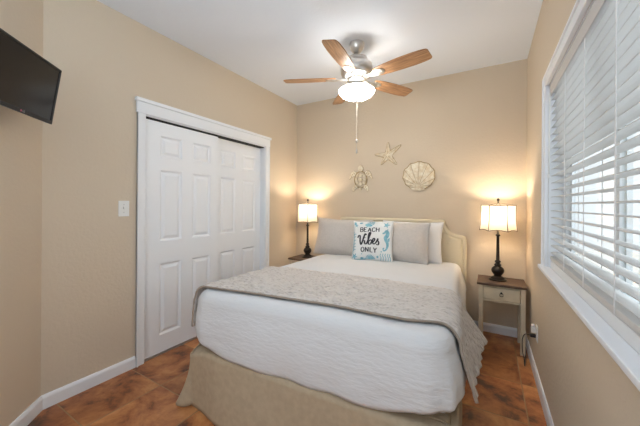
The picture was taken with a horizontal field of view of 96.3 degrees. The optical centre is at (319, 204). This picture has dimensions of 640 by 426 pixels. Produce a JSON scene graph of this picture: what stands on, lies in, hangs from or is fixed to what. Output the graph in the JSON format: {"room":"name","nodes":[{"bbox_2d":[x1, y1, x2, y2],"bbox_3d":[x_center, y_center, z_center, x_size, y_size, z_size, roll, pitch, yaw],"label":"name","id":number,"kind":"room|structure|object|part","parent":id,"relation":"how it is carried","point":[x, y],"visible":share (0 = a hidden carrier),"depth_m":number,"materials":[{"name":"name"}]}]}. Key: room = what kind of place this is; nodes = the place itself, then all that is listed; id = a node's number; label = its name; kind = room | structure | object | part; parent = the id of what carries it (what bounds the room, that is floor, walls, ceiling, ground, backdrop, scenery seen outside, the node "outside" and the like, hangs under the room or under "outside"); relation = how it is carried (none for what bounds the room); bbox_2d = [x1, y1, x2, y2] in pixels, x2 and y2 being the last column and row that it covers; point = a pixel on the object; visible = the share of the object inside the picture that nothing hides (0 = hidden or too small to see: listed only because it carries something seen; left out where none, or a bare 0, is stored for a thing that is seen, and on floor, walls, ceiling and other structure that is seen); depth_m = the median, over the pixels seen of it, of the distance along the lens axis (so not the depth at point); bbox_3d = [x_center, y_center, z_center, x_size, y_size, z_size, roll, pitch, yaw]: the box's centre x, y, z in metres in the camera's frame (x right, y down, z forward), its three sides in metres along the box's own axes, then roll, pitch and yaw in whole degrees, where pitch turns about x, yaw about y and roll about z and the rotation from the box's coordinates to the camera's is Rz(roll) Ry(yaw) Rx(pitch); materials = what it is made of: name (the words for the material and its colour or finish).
{"room":"bedroom","nodes":[
{"label":"bedroom","id":0,"kind":"room"},
{"bbox_2d":[0,0,42,425],"bbox_3d":[-1.653,-0.083,1.188,0.136,2.742,1.322,0,0,-15],"label":"wall","id":1,"kind":"structure","parent":0,"point":[20,134],"depth_m":1.63,"materials":[{"name":"beige paint"}]},
{"bbox_2d":[9,396,42,425],"bbox_3d":[-1.584,1.244,1.183,0.014,0.088,1.273,0,0,-15],"label":"baseboard","id":2,"kind":"structure","parent":1,"relation":"attached to","point":[36,407],"depth_m":1.69,"materials":[{"name":"white paint"}]},
{"bbox_2d":[0,28,61,123],"bbox_3d":[-1.524,-0.616,1.367,0.197,0.319,0.557,0,0,-14],"label":"television","id":3,"kind":"object","parent":1,"relation":"attached to","point":[29,83],"visible":1,"depth_m":1.43,"materials":[{"name":"black plastic"}]},
{"bbox_2d":[41,0,296,394],"bbox_3d":[-1.112,-0.079,2.992,0.120,2.742,2.840,0,0,30],"label":"wall","id":4,"kind":"structure","parent":0,"point":[106,58],"depth_m":2.09,"materials":[{"name":"beige paint"}]},
{"bbox_2d":[41,356,135,409],"bbox_3d":[-1.606,1.244,2.033,0.014,0.088,0.555,0,0,30],"label":"baseboard","id":5,"kind":"structure","parent":4,"relation":"attached to","point":[51,398],"depth_m":1.99,"materials":[{"name":"white paint"}]},
{"bbox_2d":[118,201,128,216],"bbox_3d":[-1.500,0.031,2.195,0.018,0.120,0.076,0,0,30],"label":"light switch","id":6,"kind":"object","parent":4,"relation":"attached to","point":[123,206],"visible":1,"depth_m":2.19,"materials":[{"name":"white plastic"}]},
{"bbox_2d":[144,336,196,361],"bbox_3d":[-1.115,1.285,2.988,0.096,0.014,1.448,0,0,30],"label":"trim","id":7,"kind":"structure","parent":4,"relation":"attached to","point":[193,338],"depth_m":2.54,"materials":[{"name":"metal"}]},
{"bbox_2d":[144,119,217,358],"bbox_3d":[-1.269,0.285,2.674,0.032,1.980,0.736,0,0,30],"label":"door","id":8,"kind":"structure","parent":4,"relation":"in","point":[181,179],"depth_m":2.60,"materials":[{"name":"white paint"}]},
{"bbox_2d":[135,96,271,366],"bbox_3d":[-1.098,0.221,2.984,0.156,2.142,1.623,0,0,30],"label":"trim","id":9,"kind":"structure","parent":4,"relation":"attached to","point":[144,107],"depth_m":2.43,"materials":[{"name":"white paint"}]},
{"bbox_2d":[146,116,263,147],"bbox_3d":[-1.111,-0.717,2.994,0.103,0.010,1.448,0,0,30],"label":"trim","id":10,"kind":"structure","parent":4,"relation":"attached to","point":[150,118],"depth_m":2.90,"materials":[{"name":"black metal"}]},
{"bbox_2d":[217,138,259,280],"bbox_3d":[-0.963,0.284,3.304,0.032,1.985,0.752,0,0,30],"label":"door","id":11,"kind":"structure","parent":4,"relation":"in","point":[238,210],"depth_m":3.30,"materials":[{"name":"white paint"}]},
{"bbox_2d":[27,331,546,425],"bbox_3d":[-0.663,1.345,1.622,3.657,0.100,4.980,0,0,30],"label":"floor","id":12,"kind":"structure","parent":0,"point":[147,394],"depth_m":1.92,"materials":[{"name":"brown wood"}]},
{"bbox_2d":[288,254,315,263],"bbox_3d":[-0.175,1.000,3.812,0.385,0.598,0.335,0,0,30],"label":"nightstand","id":13,"kind":"object","parent":12,"relation":"on","point":[297,258],"visible":0.16,"depth_m":3.74,"materials":[{"name":"brown wood"}]},
{"bbox_2d":[297,199,317,257],"bbox_3d":[-0.165,0.313,3.814,0.311,0.776,0.278,0,0,30],"label":"table lamp","id":14,"kind":"object","parent":13,"relation":"on","point":[307,213],"visible":1,"depth_m":3.72,"materials":[{"name":"white fabric"}]},
{"bbox_3d":[-0.166,0.457,3.814,0.120,0.463,0.120,0,0,30],"label":"stem","id":15,"kind":"part","parent":14,"relation":"part of","materials":[{"name":"brown metal"}]},
{"bbox_3d":[-0.163,0.113,3.814,0.304,0.240,0.270,0,0,30],"label":"lamp shade","id":16,"kind":"part","parent":14,"relation":"part of","materials":[{"name":"fabric"}]},
{"bbox_2d":[176,217,466,425],"bbox_3d":[0.300,0.730,2.443,1.700,1.145,2.216,0,0,27],"label":"bed","id":17,"kind":"object","parent":12,"relation":"on","point":[227,393],"visible":0.22,"depth_m":1.56,"materials":[{"name":"beige fabric"}]},
{"bbox_2d":[195,254,466,414],"bbox_3d":[0.322,0.735,2.386,1.613,0.382,2.090,0,0,27],"label":"duvet","id":18,"kind":"object","parent":17,"relation":"on","point":[375,362],"visible":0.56,"depth_m":1.41,"materials":[{"name":"white fabric"}]},
{"bbox_2d":[191,266,487,403],"bbox_3d":[0.103,0.687,1.861,1.776,0.354,0.785,0,0,27],"label":"throw blanket","id":19,"kind":"object","parent":18,"relation":"on","point":[387,298],"visible":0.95,"depth_m":1.70,"materials":[{"name":"beige fabric"}]},
{"bbox_2d":[313,218,372,255],"bbox_3d":[0.266,0.394,3.452,0.733,0.456,0.212,0,0,25],"label":"pillow","id":20,"kind":"object","parent":18,"relation":"on","point":[334,236],"visible":0.77,"depth_m":3.42,"materials":[{"name":"beige fabric"}]},
{"bbox_2d":[351,221,393,261],"bbox_3d":[0.558,0.389,3.061,0.445,0.432,0.188,0,0,20],"label":"decorative pillow","id":21,"kind":"object","parent":18,"relation":"on","point":[371,240],"visible":0.99,"depth_m":3.00,"materials":[{"name":"white fabric"}]},
{"bbox_2d":[368,221,430,264],"bbox_3d":[0.820,0.401,3.082,0.680,0.422,0.212,0,0,30],"label":"pillow","id":22,"kind":"object","parent":18,"relation":"on","point":[409,240],"visible":0.6,"depth_m":2.95,"materials":[{"name":"beige fabric"}]},
{"bbox_2d":[383,220,443,263],"bbox_3d":[0.997,0.399,3.147,0.662,0.429,0.144,0,0,28],"label":"pillow","id":23,"kind":"object","parent":18,"relation":"on","point":[435,231],"visible":0.22,"depth_m":3.00,"materials":[{"name":"white fabric"}]},
{"bbox_3d":[0.810,0.673,3.397,1.650,1.025,0.053,0,0,27],"label":"headboard","id":24,"kind":"part","parent":17,"relation":"part of","materials":[{"name":"beige fabric"}]},
{"bbox_2d":[477,274,527,356],"bbox_3d":[1.697,1.013,2.693,0.385,0.598,0.335,0,0,30],"label":"nightstand","id":25,"kind":"object","parent":12,"relation":"on","point":[512,291],"visible":0.92,"depth_m":2.57,"materials":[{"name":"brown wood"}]},
{"bbox_3d":[1.490,1.023,2.657,0.036,0.576,0.036,0,0,30],"label":"leg","id":26,"kind":"part","parent":25,"relation":"part of","materials":[{"name":"beige paint"}]},
{"bbox_2d":[479,198,517,281],"bbox_3d":[1.688,0.326,2.719,0.311,0.776,0.275,0,0,30],"label":"table lamp","id":27,"kind":"object","parent":25,"relation":"on","point":[496,217],"visible":1,"depth_m":2.64,"materials":[{"name":"white fabric"}]},
{"bbox_3d":[1.687,0.471,2.719,0.120,0.463,0.120,0,0,30],"label":"stem","id":28,"kind":"part","parent":27,"relation":"part of","materials":[{"name":"brown metal"}]},
{"bbox_3d":[1.689,0.126,2.719,0.304,0.240,0.267,0,0,30],"label":"lamp shade","id":29,"kind":"part","parent":27,"relation":"part of","materials":[{"name":"fabric"}]},
{"bbox_3d":[1.690,0.806,2.680,0.279,0.109,0.278,0,0,30],"label":"drawer","id":30,"kind":"part","parent":25,"relation":"part of","materials":[{"name":"beige paint"}]},
{"bbox_3d":[1.903,1.026,2.729,0.036,0.576,0.036,0,0,30],"label":"leg","id":31,"kind":"part","parent":25,"relation":"part of","materials":[{"name":"beige paint"}]},
{"bbox_3d":[1.767,1.025,2.495,0.036,0.576,0.036,0,0,30],"label":"leg","id":32,"kind":"part","parent":25,"relation":"part of","materials":[{"name":"beige paint"}]},
{"bbox_2d":[522,333,535,365],"bbox_3d":[1.696,1.007,2.519,0.215,0.604,0.778,0,0,29],"label":"power cord","id":33,"kind":"object","parent":12,"relation":"on","point":[530,334],"visible":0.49,"depth_m":2.23,"materials":[{"name":"black plastic"}]},
{"bbox_2d":[97,0,542,105],"bbox_3d":[-0.642,-1.497,1.622,3.657,0.100,4.980,0,0,30],"label":"ceiling","id":34,"kind":"structure","parent":0,"point":[267,43],"depth_m":2.40,"materials":[{"name":"white paint"}]},
{"bbox_2d":[283,39,431,153],"bbox_3d":[0.325,-0.948,2.528,1.270,0.984,1.251,0,0,30],"label":"ceiling fan","id":35,"kind":"object","parent":34,"relation":"hanging from","point":[356,68],"visible":1,"depth_m":2.45,"materials":[{"name":"brown wood"}]},
{"bbox_3d":[-0.091,-1.129,2.610,0.473,0.008,0.142,0,12,6],"label":"blade","id":36,"kind":"part","parent":35,"relation":"part of","materials":[{"name":"brown wood"}]},
{"bbox_3d":[0.155,-1.127,2.180,0.142,0.008,0.473,14,5,24],"label":"blade","id":37,"kind":"part","parent":35,"relation":"part of","materials":[{"name":"brown wood"}]},
{"bbox_3d":[0.241,-1.126,2.977,0.142,0.008,0.473,-12,2,-12],"label":"blade","id":38,"kind":"part","parent":35,"relation":"part of","materials":[{"name":"brown wood"}]},
{"bbox_3d":[0.327,-0.987,2.565,0.320,0.092,0.320,0,0,30],"label":"lamp shade","id":39,"kind":"part","parent":35,"relation":"part of","materials":[{"name":"white glass"}]},
{"bbox_3d":[0.693,-1.123,2.775,0.473,0.008,0.142,0,-12,-30],"label":"blade","id":40,"kind":"part","parent":35,"relation":"part of","materials":[{"name":"brown wood"}]},
{"bbox_3d":[0.640,-1.123,2.282,0.473,0.008,0.142,0,-12,42],"label":"blade","id":41,"kind":"part","parent":35,"relation":"part of","materials":[{"name":"brown wood"}]},
{"bbox_2d":[296,59,526,327],"bbox_3d":[0.868,-0.065,3.548,2.977,2.742,0.120,0,0,30],"label":"wall","id":42,"kind":"structure","parent":0,"point":[470,127],"depth_m":3.20,"materials":[{"name":"beige paint"}]},
{"bbox_2d":[349,165,371,191],"bbox_3d":[0.517,-0.337,3.667,0.325,0.342,0.026,0,0,30],"label":"carving","id":43,"kind":"object","parent":42,"relation":"attached to","point":[360,167],"visible":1,"depth_m":3.66,"materials":[{"name":"brown wood"}]},
{"bbox_2d":[375,142,400,164],"bbox_3d":[0.821,-0.620,3.490,0.332,0.281,0.027,0,0,30],"label":"carving","id":44,"kind":"object","parent":42,"relation":"attached to","point":[387,155],"visible":1,"depth_m":3.48,"materials":[{"name":"brown wood"}]},
{"bbox_2d":[402,161,434,190],"bbox_3d":[1.134,-0.329,3.300,0.364,0.342,0.037,0,0,30],"label":"carving","id":45,"kind":"object","parent":42,"relation":"attached to","point":[419,175],"visible":1,"depth_m":3.29,"materials":[{"name":"brown wood"}]},
{"bbox_2d":[473,320,516,337],"bbox_3d":[0.825,1.262,3.490,2.737,0.088,0.014,0,0,30],"label":"baseboard","id":46,"kind":"structure","parent":42,"relation":"attached to","point":[487,327],"depth_m":2.90,"materials":[{"name":"white paint"}]},
{"bbox_2d":[526,0,639,425],"bbox_3d":[0.873,-0.065,0.729,0.120,2.742,4.740,0,0,30],"label":"wall","id":47,"kind":"structure","parent":0,"point":[583,385],"depth_m":1.56,"materials":[{"name":"beige paint"}]},
{"bbox_2d":[536,324,537,342],"bbox_3d":[1.613,0.960,2.134,0.009,0.116,0.072,0,0,30],"label":"wall outlet","id":48,"kind":"object","parent":47,"relation":"attached to","point":[536,324],"visible":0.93,"depth_m":2.12,"materials":[{"name":"white plastic"}]},
{"bbox_2d":[531,324,535,332],"bbox_3d":[1.596,0.924,2.144,0.030,0.063,0.034,0,0,30],"label":"plug","id":49,"kind":"object","parent":48,"relation":"in","point":[533,328],"visible":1,"depth_m":2.13,"materials":[{"name":"white plastic"}]},
{"bbox_2d":[525,334,553,425],"bbox_3d":[0.806,1.262,0.763,0.014,0.088,4.740,0,0,30],"label":"baseboard","id":50,"kind":"structure","parent":47,"relation":"attached to","point":[545,407],"depth_m":1.95,"materials":[{"name":"white paint"}]},
{"bbox_2d":[541,0,594,266],"bbox_3d":[1.048,-0.211,1.053,0.148,1.197,1.765,0,0,30],"label":"trim","id":51,"kind":"structure","parent":47,"relation":"attached to","point":[580,7],"depth_m":1.77,"materials":[{"name":"white paint"}]},
{"bbox_2d":[537,120,639,390],"bbox_3d":[1.041,-0.153,1.057,0.160,1.182,1.809,0,0,30],"label":"window","id":52,"kind":"structure","parent":47,"relation":"in","point":[622,343],"depth_m":1.01,"materials":[{"name":"white paint"}]},
{"bbox_3d":[0.991,0.394,1.084,0.054,0.022,1.809,0,0,30],"label":"sill","id":53,"kind":"part","parent":52,"relation":"part of","materials":[{"name":"white paint"}]},
{"bbox_2d":[547,0,639,334],"bbox_3d":[1.029,-0.201,1.064,0.077,1.072,1.611,0,0,30],"label":"window blind","id":54,"kind":"object","parent":52,"relation":"attached to","point":[596,85],"visible":1,"depth_m":1.04,"materials":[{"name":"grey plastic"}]},
{"bbox_3d":[1.035,0.325,1.059,0.052,0.022,1.611,0,0,30],"label":"rail","id":55,"kind":"part","parent":54,"relation":"part of","materials":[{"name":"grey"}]},
{"bbox_3d":[1.064,-0.178,1.044,0.106,1.132,1.635,0,0,30],"label":"frame","id":56,"kind":"part","parent":52,"relation":"part of","materials":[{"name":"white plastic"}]},
{"bbox_3d":[1.290,-0.177,1.349,0.016,1.052,0.800,0,0,30],"label":"sash","id":57,"kind":"part","parent":52,"relation":"part of","materials":[{"name":"white plastic"}]},
{"bbox_3d":[0.894,-0.179,0.705,0.016,1.052,0.800,0,0,30],"label":"sash","id":58,"kind":"part","parent":52,"relation":"part of","materials":[{"name":"white plastic"}]},
{"label":"outside","id":59,"kind":"structure","parent":0,"visible":0},
{"bbox_2d":[575,249,639,300],"bbox_3d":[8.436,1.912,-0.312,13.750,0.100,24.000,0,0,30],"label":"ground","id":60,"kind":"structure","parent":59,"point":[635,255],"depth_m":9.77,"materials":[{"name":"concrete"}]}
]}

